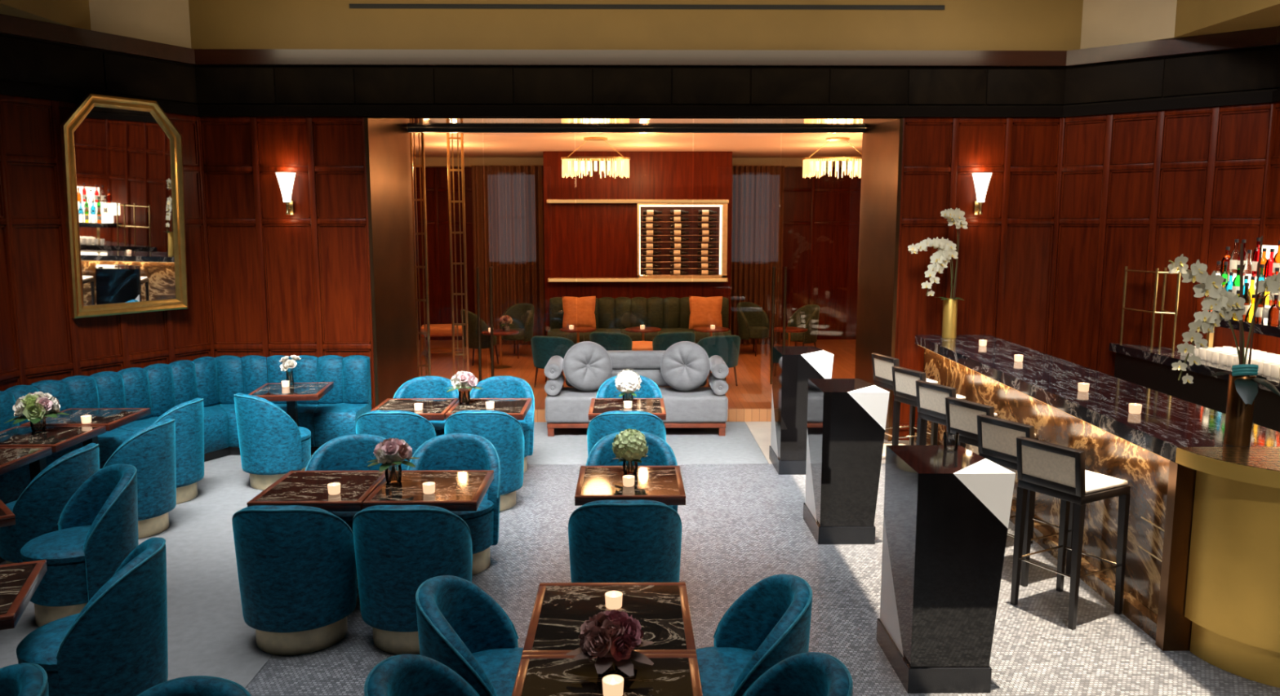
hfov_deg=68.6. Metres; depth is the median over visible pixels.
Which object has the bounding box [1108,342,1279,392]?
countertop
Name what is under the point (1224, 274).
liquor bottle
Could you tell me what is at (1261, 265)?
liquor bottle
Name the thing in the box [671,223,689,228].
wine bottle
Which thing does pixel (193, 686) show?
tub chair
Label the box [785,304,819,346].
lounge chair
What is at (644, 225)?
wine bottle
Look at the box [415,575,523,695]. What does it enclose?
tub chair
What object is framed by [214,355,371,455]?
banquette
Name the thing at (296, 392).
cafe table
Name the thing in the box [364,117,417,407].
trim
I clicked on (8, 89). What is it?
trim
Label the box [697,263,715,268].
wine bottle
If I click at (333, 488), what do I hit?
candle
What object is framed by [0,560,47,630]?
cafe table
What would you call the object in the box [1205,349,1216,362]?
glass
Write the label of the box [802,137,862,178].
chandelier
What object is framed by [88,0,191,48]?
wall
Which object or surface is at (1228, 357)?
glass
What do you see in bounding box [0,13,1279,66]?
trim
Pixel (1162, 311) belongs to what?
shelf
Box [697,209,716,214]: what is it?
wine bottle
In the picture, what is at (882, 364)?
bar stool
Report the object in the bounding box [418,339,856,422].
floor
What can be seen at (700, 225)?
wine bottle
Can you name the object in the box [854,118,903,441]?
trim
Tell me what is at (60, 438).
cafe table
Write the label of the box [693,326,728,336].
side table
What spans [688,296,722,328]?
cushion
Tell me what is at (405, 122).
trim
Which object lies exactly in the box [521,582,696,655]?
cafe table
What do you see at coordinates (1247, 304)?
liquor bottle
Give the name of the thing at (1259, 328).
shelf
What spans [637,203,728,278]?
wine rack
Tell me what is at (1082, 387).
candle
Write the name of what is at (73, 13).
wall
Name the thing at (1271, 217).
wall
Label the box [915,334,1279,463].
countertop
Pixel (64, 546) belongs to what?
seat cushion
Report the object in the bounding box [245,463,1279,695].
floor
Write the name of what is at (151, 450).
tub chair
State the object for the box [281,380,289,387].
candle
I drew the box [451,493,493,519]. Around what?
seat cushion
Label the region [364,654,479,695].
tub chair
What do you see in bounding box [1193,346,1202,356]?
glass
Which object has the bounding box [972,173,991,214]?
wall sconce
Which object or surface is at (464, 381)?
flower arrangement
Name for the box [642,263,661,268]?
wine bottle
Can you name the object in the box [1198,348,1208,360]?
glass
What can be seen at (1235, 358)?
glass
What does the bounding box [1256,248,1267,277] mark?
liquor bottle
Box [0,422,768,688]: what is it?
floor
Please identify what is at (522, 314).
lounge chair
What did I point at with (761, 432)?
floor
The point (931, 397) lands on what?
bar stool
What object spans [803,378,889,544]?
pedestal
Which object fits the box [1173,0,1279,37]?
wall
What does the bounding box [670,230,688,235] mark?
wine bottle
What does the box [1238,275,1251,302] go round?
liquor bottle
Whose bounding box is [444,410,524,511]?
tub chair
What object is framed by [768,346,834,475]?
pedestal
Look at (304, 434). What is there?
seat cushion
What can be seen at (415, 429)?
tub chair
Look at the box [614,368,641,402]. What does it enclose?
flower arrangement
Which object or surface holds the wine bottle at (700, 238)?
in the wine rack
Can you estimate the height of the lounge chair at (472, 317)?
0.851 m
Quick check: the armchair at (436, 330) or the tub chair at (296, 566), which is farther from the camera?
the armchair at (436, 330)
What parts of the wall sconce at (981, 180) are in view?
stem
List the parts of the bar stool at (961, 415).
leg, panel, frame, seat frame, leg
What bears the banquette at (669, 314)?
on the floor at (753, 389)
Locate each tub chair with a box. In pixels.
[0,443,99,564]
[0,662,48,695]
[16,537,168,695]
[20,463,138,626]
[99,417,176,539]
[137,675,251,695]
[151,397,204,504]
[231,505,356,655]
[234,392,311,490]
[304,434,398,579]
[352,505,472,654]
[355,410,436,471]
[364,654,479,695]
[393,376,458,436]
[406,433,500,575]
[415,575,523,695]
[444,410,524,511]
[470,376,534,473]
[568,500,681,582]
[586,411,666,456]
[586,431,677,512]
[595,375,662,421]
[695,574,812,695]
[742,652,853,695]
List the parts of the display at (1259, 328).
post, lit panel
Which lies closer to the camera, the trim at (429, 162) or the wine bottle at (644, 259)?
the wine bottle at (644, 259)
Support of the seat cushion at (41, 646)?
on the tub chair at (117, 645)
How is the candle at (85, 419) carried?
on the cafe table at (112, 419)
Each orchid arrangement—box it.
[907,208,967,337]
[1167,235,1279,446]
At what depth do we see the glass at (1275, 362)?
7.56 m
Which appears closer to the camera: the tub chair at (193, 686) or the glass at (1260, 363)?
the tub chair at (193, 686)
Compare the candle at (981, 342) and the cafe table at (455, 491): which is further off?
the candle at (981, 342)
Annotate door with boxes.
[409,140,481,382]
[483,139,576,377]
[692,135,781,408]
[782,137,862,377]
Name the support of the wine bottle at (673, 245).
in the wine rack
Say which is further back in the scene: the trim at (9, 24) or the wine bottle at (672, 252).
the wine bottle at (672, 252)
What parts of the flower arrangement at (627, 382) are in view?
stem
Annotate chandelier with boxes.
[560,137,630,178]
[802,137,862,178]
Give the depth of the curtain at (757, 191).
16.52 m
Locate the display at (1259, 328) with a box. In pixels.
[1201,244,1279,347]
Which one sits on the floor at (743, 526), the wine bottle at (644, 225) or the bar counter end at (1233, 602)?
the bar counter end at (1233, 602)
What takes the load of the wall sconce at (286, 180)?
attached to the wall at (962, 24)
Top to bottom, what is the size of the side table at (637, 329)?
0.550 m
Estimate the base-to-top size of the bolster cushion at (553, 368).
0.184 m
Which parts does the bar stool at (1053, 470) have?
leg, panel, frame, leg, foot rail, seat frame, leg, seat, leg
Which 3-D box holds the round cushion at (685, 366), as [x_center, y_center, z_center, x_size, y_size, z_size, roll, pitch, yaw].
[0.505,0.201,10.499,0.562,0.544,0.282,2,8,18]
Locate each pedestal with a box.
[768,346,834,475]
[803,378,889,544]
[876,444,1015,693]
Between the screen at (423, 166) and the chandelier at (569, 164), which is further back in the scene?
the chandelier at (569, 164)
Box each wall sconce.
[275,172,295,214]
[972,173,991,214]
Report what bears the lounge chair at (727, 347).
on the floor at (753, 389)
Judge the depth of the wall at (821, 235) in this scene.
17.21 m
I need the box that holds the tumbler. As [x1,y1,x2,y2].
[943,431,959,451]
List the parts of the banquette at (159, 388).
backrest, seat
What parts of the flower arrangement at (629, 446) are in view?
stem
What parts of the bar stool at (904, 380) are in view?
leg, panel, frame, leg, seat frame, leg, seat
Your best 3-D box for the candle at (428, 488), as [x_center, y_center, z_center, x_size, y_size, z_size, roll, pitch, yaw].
[-1.258,0.833,5.590,0.074,0.062,0.074,0,8,-1]
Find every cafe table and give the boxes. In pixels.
[0,426,106,481]
[0,447,52,564]
[0,499,15,527]
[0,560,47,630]
[20,408,151,469]
[246,471,391,595]
[248,382,333,426]
[362,470,493,511]
[370,398,458,420]
[444,398,532,420]
[511,653,702,695]
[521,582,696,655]
[574,466,685,506]
[588,398,666,420]
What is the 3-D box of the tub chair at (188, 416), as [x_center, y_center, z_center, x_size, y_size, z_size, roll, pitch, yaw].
[-4.018,0.857,7.944,0.622,0.860,0.647,1,8,4]
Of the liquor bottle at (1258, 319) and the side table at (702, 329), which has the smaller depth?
the liquor bottle at (1258, 319)
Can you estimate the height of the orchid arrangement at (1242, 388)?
1.120 m
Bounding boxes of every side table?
[480,329,519,368]
[560,326,595,342]
[624,326,661,341]
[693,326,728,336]
[773,326,808,346]
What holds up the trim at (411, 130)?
attached to the wall partition
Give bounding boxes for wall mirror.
[60,93,188,318]
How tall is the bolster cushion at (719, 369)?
0.184 m
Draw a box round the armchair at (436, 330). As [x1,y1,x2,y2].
[421,324,466,359]
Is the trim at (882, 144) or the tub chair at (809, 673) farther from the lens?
the trim at (882, 144)
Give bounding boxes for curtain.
[469,165,545,344]
[729,165,786,344]
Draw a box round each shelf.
[1120,266,1180,351]
[1201,315,1279,337]
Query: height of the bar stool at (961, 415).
1.061 m
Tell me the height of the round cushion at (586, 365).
0.544 m
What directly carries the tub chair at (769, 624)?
on the floor at (743, 526)
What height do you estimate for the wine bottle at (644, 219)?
0.078 m
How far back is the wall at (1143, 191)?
9.23 m
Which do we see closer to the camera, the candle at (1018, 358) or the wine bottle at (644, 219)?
the candle at (1018, 358)
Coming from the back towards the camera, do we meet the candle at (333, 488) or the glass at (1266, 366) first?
the glass at (1266, 366)
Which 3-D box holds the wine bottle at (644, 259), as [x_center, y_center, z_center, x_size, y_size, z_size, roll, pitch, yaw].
[0.190,-1.451,15.325,0.302,0.078,0.076,0,8,-1]
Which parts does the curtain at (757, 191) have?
rod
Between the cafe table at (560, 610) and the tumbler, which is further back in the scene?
the tumbler
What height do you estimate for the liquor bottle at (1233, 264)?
0.320 m
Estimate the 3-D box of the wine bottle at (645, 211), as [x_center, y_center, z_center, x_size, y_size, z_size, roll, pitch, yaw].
[0.202,-2.202,15.223,0.302,0.078,0.076,0,8,-1]
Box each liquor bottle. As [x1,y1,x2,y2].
[1215,261,1221,275]
[1220,246,1231,274]
[1220,262,1229,292]
[1220,278,1226,292]
[1224,271,1233,288]
[1229,239,1239,275]
[1231,265,1239,296]
[1235,239,1247,275]
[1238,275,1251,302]
[1243,249,1252,271]
[1243,283,1250,320]
[1244,294,1255,322]
[1248,276,1255,303]
[1251,237,1262,276]
[1254,264,1265,294]
[1254,292,1264,323]
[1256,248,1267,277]
[1262,292,1273,324]
[1263,248,1275,278]
[1266,294,1279,325]
[1268,267,1279,306]
[1271,240,1279,275]
[1277,291,1279,306]
[1278,310,1279,327]
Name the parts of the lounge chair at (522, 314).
seat, backrest, leg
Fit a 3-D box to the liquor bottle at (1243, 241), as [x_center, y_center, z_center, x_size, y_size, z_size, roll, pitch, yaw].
[5.414,-0.815,8.427,0.077,0.320,0.079,-1,8,-9]
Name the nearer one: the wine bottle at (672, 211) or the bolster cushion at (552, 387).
the bolster cushion at (552, 387)
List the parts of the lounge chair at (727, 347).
backrest, leg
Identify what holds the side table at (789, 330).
on the floor at (753, 389)
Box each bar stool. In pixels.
[871,353,937,445]
[891,365,967,448]
[915,379,999,447]
[945,396,1038,544]
[977,414,1074,586]
[1010,436,1130,630]
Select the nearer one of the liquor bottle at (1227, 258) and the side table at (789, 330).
the liquor bottle at (1227, 258)
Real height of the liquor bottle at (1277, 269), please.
0.320 m
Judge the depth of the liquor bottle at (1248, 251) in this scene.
8.34 m
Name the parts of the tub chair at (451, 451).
seat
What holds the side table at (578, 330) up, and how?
on the floor at (753, 389)
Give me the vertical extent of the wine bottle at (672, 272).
0.078 m
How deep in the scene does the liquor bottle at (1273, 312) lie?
7.61 m
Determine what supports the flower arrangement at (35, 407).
on the cafe table at (60, 438)
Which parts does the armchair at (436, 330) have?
leg, leg, seat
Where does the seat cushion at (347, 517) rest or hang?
on the tub chair at (352, 452)
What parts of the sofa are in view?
leg, frame, seat, leg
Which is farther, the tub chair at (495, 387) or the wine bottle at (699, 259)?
the wine bottle at (699, 259)
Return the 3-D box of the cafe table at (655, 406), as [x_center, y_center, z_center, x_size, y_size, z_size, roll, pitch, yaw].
[-0.111,0.872,8.273,0.655,0.740,0.700,0,8,-1]
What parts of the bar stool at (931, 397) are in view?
leg, panel, frame, seat frame, leg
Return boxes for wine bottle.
[642,217,661,221]
[642,223,661,228]
[642,236,661,241]
[642,243,661,248]
[642,250,661,254]
[642,257,661,262]
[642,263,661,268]
[642,270,661,275]
[643,209,662,214]
[643,230,661,235]
[670,209,688,214]
[670,217,688,221]
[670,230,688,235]
[670,236,688,241]
[670,250,688,254]
[670,257,688,262]
[670,263,688,268]
[670,270,688,275]
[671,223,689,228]
[671,243,688,248]
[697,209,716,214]
[697,217,716,221]
[697,223,716,228]
[697,236,716,241]
[697,243,715,248]
[697,250,715,254]
[697,257,715,262]
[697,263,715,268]
[697,270,715,275]
[698,230,716,235]
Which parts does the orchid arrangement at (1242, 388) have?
stem, stem, stem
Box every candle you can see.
[80,415,91,423]
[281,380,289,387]
[327,482,340,495]
[413,403,422,411]
[422,482,435,494]
[485,401,493,408]
[602,675,623,695]
[604,591,622,609]
[622,475,634,487]
[623,400,631,408]
[640,324,644,328]
[710,324,715,328]
[978,339,986,346]
[1013,354,1023,362]
[1078,382,1089,391]
[1128,403,1142,413]
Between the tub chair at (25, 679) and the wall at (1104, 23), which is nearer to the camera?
the tub chair at (25, 679)
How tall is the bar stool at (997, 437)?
1.061 m
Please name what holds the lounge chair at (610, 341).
on the floor at (753, 389)
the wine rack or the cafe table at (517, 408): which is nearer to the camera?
the cafe table at (517, 408)
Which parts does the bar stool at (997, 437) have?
seat frame, panel, frame, leg, foot rail, leg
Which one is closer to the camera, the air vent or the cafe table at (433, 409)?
the cafe table at (433, 409)
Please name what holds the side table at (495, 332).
on the floor at (753, 389)
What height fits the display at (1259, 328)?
1.010 m
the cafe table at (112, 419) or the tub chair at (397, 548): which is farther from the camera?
the cafe table at (112, 419)
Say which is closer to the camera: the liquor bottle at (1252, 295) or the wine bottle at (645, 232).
the liquor bottle at (1252, 295)
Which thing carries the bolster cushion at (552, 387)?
on the sofa
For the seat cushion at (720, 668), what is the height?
0.076 m
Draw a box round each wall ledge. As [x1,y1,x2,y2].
[546,199,728,203]
[547,277,728,282]
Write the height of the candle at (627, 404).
0.062 m
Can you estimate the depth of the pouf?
13.34 m
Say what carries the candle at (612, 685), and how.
on the cafe table at (670, 674)
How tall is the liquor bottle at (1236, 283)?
0.320 m
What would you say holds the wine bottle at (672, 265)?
in the wine rack
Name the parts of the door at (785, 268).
pull handle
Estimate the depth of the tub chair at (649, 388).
9.05 m
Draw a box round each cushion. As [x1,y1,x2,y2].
[4,500,17,511]
[16,613,79,671]
[20,525,91,564]
[298,426,311,441]
[333,509,363,522]
[428,418,445,434]
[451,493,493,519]
[471,648,523,695]
[517,419,529,431]
[543,355,563,379]
[544,373,564,395]
[562,296,595,328]
[562,341,612,391]
[660,341,710,391]
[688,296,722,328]
[695,646,755,695]
[707,372,728,395]
[709,355,728,379]
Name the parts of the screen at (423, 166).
post, rod, post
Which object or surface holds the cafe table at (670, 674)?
on the floor at (743, 526)
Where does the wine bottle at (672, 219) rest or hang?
in the wine rack
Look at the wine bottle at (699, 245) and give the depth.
15.27 m
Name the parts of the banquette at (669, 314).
seat, backrest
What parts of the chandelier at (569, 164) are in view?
frame, ceiling plate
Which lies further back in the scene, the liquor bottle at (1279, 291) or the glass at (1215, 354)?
the glass at (1215, 354)
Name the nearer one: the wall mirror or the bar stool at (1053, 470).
the bar stool at (1053, 470)
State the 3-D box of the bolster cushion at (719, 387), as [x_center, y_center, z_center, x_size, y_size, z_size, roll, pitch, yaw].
[0.874,0.395,10.538,0.180,0.180,0.638,0,8,-1]
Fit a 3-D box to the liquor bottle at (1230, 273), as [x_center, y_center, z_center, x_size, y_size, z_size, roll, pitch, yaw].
[5.287,-0.554,8.401,0.090,0.250,0.092,-2,8,-17]
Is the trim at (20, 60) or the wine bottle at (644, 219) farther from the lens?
the wine bottle at (644, 219)
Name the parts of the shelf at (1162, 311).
post, rail, rail, post, post, post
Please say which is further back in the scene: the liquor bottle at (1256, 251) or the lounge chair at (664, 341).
the lounge chair at (664, 341)
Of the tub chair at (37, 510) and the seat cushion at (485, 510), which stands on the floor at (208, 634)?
the tub chair at (37, 510)
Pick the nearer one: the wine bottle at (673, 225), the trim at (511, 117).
the trim at (511, 117)
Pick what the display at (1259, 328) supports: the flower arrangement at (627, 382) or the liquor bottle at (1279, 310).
the liquor bottle at (1279, 310)
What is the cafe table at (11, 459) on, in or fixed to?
on the floor at (208, 634)
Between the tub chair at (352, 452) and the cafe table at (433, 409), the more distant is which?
the cafe table at (433, 409)
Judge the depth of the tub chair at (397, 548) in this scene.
5.01 m
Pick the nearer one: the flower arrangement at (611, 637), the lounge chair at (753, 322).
the flower arrangement at (611, 637)
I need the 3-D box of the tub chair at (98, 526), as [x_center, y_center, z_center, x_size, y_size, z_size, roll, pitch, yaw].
[-3.339,1.173,5.622,0.622,0.860,0.648,-7,11,-43]
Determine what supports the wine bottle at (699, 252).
in the wine rack
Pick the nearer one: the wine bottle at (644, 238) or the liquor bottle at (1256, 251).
the liquor bottle at (1256, 251)
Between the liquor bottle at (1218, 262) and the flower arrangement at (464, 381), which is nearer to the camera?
the flower arrangement at (464, 381)
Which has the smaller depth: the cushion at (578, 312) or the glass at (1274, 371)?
the glass at (1274, 371)
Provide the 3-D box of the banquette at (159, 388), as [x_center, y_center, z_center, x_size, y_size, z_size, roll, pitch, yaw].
[-4.993,0.896,7.335,1.028,0.945,5.327,1,8,10]
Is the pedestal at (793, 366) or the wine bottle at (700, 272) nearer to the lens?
the pedestal at (793, 366)
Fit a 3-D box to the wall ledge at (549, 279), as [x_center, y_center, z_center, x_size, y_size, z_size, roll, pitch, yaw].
[-0.034,-1.116,15.357,2.940,0.060,0.167,0,8,-1]
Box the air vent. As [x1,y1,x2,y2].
[349,3,944,9]
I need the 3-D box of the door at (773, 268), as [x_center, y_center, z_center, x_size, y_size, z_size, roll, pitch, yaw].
[1.105,-0.859,10.816,0.988,3.181,0.073,0,8,-1]
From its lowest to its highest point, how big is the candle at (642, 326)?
0.062 m
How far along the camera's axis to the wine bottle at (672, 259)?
15.30 m
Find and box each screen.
[409,133,431,377]
[446,133,469,375]
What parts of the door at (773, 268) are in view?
pull handle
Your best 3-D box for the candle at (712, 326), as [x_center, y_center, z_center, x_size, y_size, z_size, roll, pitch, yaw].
[1.118,-0.326,14.400,0.074,0.062,0.074,0,8,-1]
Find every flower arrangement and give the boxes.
[4,391,69,431]
[279,355,301,385]
[366,438,419,484]
[446,371,483,404]
[497,315,513,330]
[565,609,653,676]
[612,428,648,475]
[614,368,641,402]
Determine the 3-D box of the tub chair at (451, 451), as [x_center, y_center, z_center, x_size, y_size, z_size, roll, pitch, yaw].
[-1.276,1.065,6.414,0.647,0.860,0.622,0,8,-1]
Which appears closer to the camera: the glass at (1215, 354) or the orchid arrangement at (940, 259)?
the glass at (1215, 354)
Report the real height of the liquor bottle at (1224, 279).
0.340 m
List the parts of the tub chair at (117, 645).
seat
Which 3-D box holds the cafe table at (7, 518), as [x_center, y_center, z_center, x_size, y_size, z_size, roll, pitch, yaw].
[-3.924,1.284,5.250,0.655,0.740,0.700,-7,11,-43]
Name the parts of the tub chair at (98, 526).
seat, backrest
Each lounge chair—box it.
[460,309,498,365]
[498,302,534,358]
[530,336,574,387]
[589,332,632,351]
[652,331,695,351]
[697,335,740,386]
[737,302,770,356]
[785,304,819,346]
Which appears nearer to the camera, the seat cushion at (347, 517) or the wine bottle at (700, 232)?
the seat cushion at (347, 517)
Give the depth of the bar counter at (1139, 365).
8.33 m
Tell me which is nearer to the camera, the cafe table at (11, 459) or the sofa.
the cafe table at (11, 459)
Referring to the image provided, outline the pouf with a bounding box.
[631,341,653,351]
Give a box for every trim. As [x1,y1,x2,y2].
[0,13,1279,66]
[0,36,1279,104]
[0,82,1279,117]
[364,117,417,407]
[365,116,902,128]
[406,116,723,128]
[407,127,865,133]
[413,157,856,167]
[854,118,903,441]
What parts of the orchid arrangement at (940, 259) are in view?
stem, stem, stem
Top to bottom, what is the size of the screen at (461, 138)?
3.305 m
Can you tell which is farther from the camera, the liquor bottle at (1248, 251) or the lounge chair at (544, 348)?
the lounge chair at (544, 348)
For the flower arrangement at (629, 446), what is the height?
0.286 m
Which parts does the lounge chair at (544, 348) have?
leg, backrest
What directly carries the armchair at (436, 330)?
on the floor at (753, 389)
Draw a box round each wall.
[0,0,91,30]
[0,94,213,385]
[0,124,23,391]
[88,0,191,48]
[188,0,1083,440]
[413,167,861,340]
[542,151,732,336]
[1048,102,1273,377]
[1080,0,1177,48]
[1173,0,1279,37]
[1252,101,1279,355]
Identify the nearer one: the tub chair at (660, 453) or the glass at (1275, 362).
the tub chair at (660, 453)
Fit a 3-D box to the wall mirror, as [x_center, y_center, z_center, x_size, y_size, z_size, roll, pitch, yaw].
[-4.823,-1.327,8.841,0.152,2.010,1.120,5,9,30]
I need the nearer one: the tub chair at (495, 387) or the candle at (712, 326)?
the tub chair at (495, 387)
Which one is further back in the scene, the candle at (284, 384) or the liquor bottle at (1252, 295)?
the candle at (284, 384)
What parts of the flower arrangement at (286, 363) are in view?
stem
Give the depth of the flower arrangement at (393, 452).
5.75 m
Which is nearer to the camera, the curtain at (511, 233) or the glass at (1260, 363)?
the glass at (1260, 363)
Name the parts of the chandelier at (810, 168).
frame, ceiling plate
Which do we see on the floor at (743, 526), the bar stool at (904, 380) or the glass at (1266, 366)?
the bar stool at (904, 380)
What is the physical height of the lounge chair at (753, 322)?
0.851 m
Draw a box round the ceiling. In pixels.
[412,133,862,157]
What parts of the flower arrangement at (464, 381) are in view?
stem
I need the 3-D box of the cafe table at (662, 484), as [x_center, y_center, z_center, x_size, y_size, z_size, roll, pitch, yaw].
[-0.061,1.193,5.915,0.655,0.740,0.700,0,8,-1]
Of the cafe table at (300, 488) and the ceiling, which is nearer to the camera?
the cafe table at (300, 488)
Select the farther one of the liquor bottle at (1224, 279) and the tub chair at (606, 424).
the liquor bottle at (1224, 279)
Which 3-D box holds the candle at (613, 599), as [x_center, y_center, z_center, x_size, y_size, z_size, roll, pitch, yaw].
[-0.110,1.058,3.938,0.074,0.062,0.074,0,8,-1]
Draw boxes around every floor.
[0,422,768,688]
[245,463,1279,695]
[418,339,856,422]
[745,422,915,464]
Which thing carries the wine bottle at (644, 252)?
in the wine rack
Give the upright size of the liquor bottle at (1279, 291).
0.320 m
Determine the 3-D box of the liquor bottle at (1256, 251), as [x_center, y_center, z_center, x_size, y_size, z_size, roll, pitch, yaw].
[5.416,-0.798,8.230,0.071,0.340,0.069,-5,9,-33]
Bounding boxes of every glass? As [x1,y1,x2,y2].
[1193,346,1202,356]
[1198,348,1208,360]
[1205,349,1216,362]
[1211,351,1222,364]
[1218,352,1230,365]
[1226,354,1237,367]
[1232,355,1239,365]
[1247,359,1259,364]
[1255,360,1267,374]
[1262,362,1275,376]
[1270,361,1279,364]
[1270,364,1279,378]
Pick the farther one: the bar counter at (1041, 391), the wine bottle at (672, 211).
the wine bottle at (672, 211)
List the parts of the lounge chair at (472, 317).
leg, backrest, seat, leg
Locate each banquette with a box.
[0,356,229,504]
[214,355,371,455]
[546,297,731,344]
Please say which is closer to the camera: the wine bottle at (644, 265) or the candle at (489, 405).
the candle at (489, 405)
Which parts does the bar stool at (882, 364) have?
seat frame, panel, frame, foot rail, leg, seat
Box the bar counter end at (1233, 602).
[1175,446,1279,688]
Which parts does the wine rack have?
rod, rod, rod, rod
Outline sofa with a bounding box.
[545,351,728,436]
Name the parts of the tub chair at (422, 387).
backrest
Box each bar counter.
[914,334,1279,651]
[1108,342,1279,432]
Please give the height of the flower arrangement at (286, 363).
0.292 m
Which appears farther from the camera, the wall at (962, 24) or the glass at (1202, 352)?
the wall at (962, 24)
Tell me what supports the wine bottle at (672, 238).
in the wine rack
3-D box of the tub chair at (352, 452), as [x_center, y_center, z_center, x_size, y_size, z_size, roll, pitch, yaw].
[-1.966,1.068,6.387,0.647,0.860,0.622,0,8,-1]
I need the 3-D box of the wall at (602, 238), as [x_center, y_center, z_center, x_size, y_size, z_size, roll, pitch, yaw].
[-0.044,-1.658,16.240,3.060,3.305,1.730,0,8,-1]
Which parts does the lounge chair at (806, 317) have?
seat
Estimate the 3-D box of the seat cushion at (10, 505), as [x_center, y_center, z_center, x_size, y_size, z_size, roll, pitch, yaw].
[-3.985,1.068,6.289,0.576,0.076,0.576,0,8,-3]
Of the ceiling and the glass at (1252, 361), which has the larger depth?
the ceiling
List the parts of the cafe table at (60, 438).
frame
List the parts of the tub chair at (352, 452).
seat, backrest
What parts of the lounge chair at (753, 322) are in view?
backrest, leg, seat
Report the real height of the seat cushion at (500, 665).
0.076 m
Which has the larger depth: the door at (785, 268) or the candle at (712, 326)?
the candle at (712, 326)
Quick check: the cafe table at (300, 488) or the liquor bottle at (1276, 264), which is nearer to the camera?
the cafe table at (300, 488)
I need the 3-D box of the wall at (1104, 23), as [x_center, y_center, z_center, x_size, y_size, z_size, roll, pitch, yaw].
[5.004,-3.777,9.365,0.710,1.540,1.498,-6,10,-36]
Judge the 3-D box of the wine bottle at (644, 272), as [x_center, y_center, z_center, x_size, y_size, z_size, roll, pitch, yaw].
[0.195,-1.236,15.354,0.302,0.078,0.076,0,8,-1]
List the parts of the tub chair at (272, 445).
seat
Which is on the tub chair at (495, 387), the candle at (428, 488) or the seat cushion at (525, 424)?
the seat cushion at (525, 424)
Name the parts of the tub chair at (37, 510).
seat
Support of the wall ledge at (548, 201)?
attached to the wall at (602, 238)
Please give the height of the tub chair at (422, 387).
0.860 m
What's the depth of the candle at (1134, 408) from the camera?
5.86 m
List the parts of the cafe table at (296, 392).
frame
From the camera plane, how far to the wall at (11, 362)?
8.02 m
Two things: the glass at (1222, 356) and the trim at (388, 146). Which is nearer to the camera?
the glass at (1222, 356)
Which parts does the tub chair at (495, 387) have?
seat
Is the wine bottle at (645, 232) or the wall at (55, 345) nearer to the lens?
the wall at (55, 345)
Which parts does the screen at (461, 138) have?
post, rod, post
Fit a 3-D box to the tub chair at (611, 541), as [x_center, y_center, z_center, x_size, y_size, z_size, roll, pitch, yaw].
[-0.085,1.207,5.366,0.647,0.860,0.622,0,8,-1]
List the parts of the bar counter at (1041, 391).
panel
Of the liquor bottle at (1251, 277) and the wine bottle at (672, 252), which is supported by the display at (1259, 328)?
the liquor bottle at (1251, 277)
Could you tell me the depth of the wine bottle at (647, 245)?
15.27 m
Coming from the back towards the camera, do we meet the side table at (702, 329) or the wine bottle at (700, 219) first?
the wine bottle at (700, 219)
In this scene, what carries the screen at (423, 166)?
on the floor at (753, 389)
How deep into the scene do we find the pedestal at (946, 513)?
4.66 m
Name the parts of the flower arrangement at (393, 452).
stem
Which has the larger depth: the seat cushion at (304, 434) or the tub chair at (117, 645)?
the seat cushion at (304, 434)
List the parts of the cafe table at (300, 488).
frame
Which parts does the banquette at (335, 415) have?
backrest, seat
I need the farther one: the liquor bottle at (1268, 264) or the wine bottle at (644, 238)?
the wine bottle at (644, 238)
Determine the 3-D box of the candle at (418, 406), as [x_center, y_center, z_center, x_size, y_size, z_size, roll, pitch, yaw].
[-1.894,0.502,8.021,0.074,0.062,0.074,0,8,-1]
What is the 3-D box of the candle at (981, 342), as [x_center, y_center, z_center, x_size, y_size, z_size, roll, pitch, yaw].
[3.305,-0.051,9.041,0.074,0.062,0.074,0,8,-1]
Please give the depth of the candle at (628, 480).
5.71 m
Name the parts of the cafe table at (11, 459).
foot plate, frame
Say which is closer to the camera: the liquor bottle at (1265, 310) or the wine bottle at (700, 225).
the liquor bottle at (1265, 310)
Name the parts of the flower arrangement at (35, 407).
stem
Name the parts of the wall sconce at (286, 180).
stem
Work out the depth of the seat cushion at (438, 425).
8.66 m
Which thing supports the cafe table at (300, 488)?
on the floor at (208, 634)
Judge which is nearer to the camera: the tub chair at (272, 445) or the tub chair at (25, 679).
the tub chair at (25, 679)
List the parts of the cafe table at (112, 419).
frame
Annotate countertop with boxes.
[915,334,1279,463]
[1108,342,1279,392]
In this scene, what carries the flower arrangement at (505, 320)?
on the side table at (495, 332)

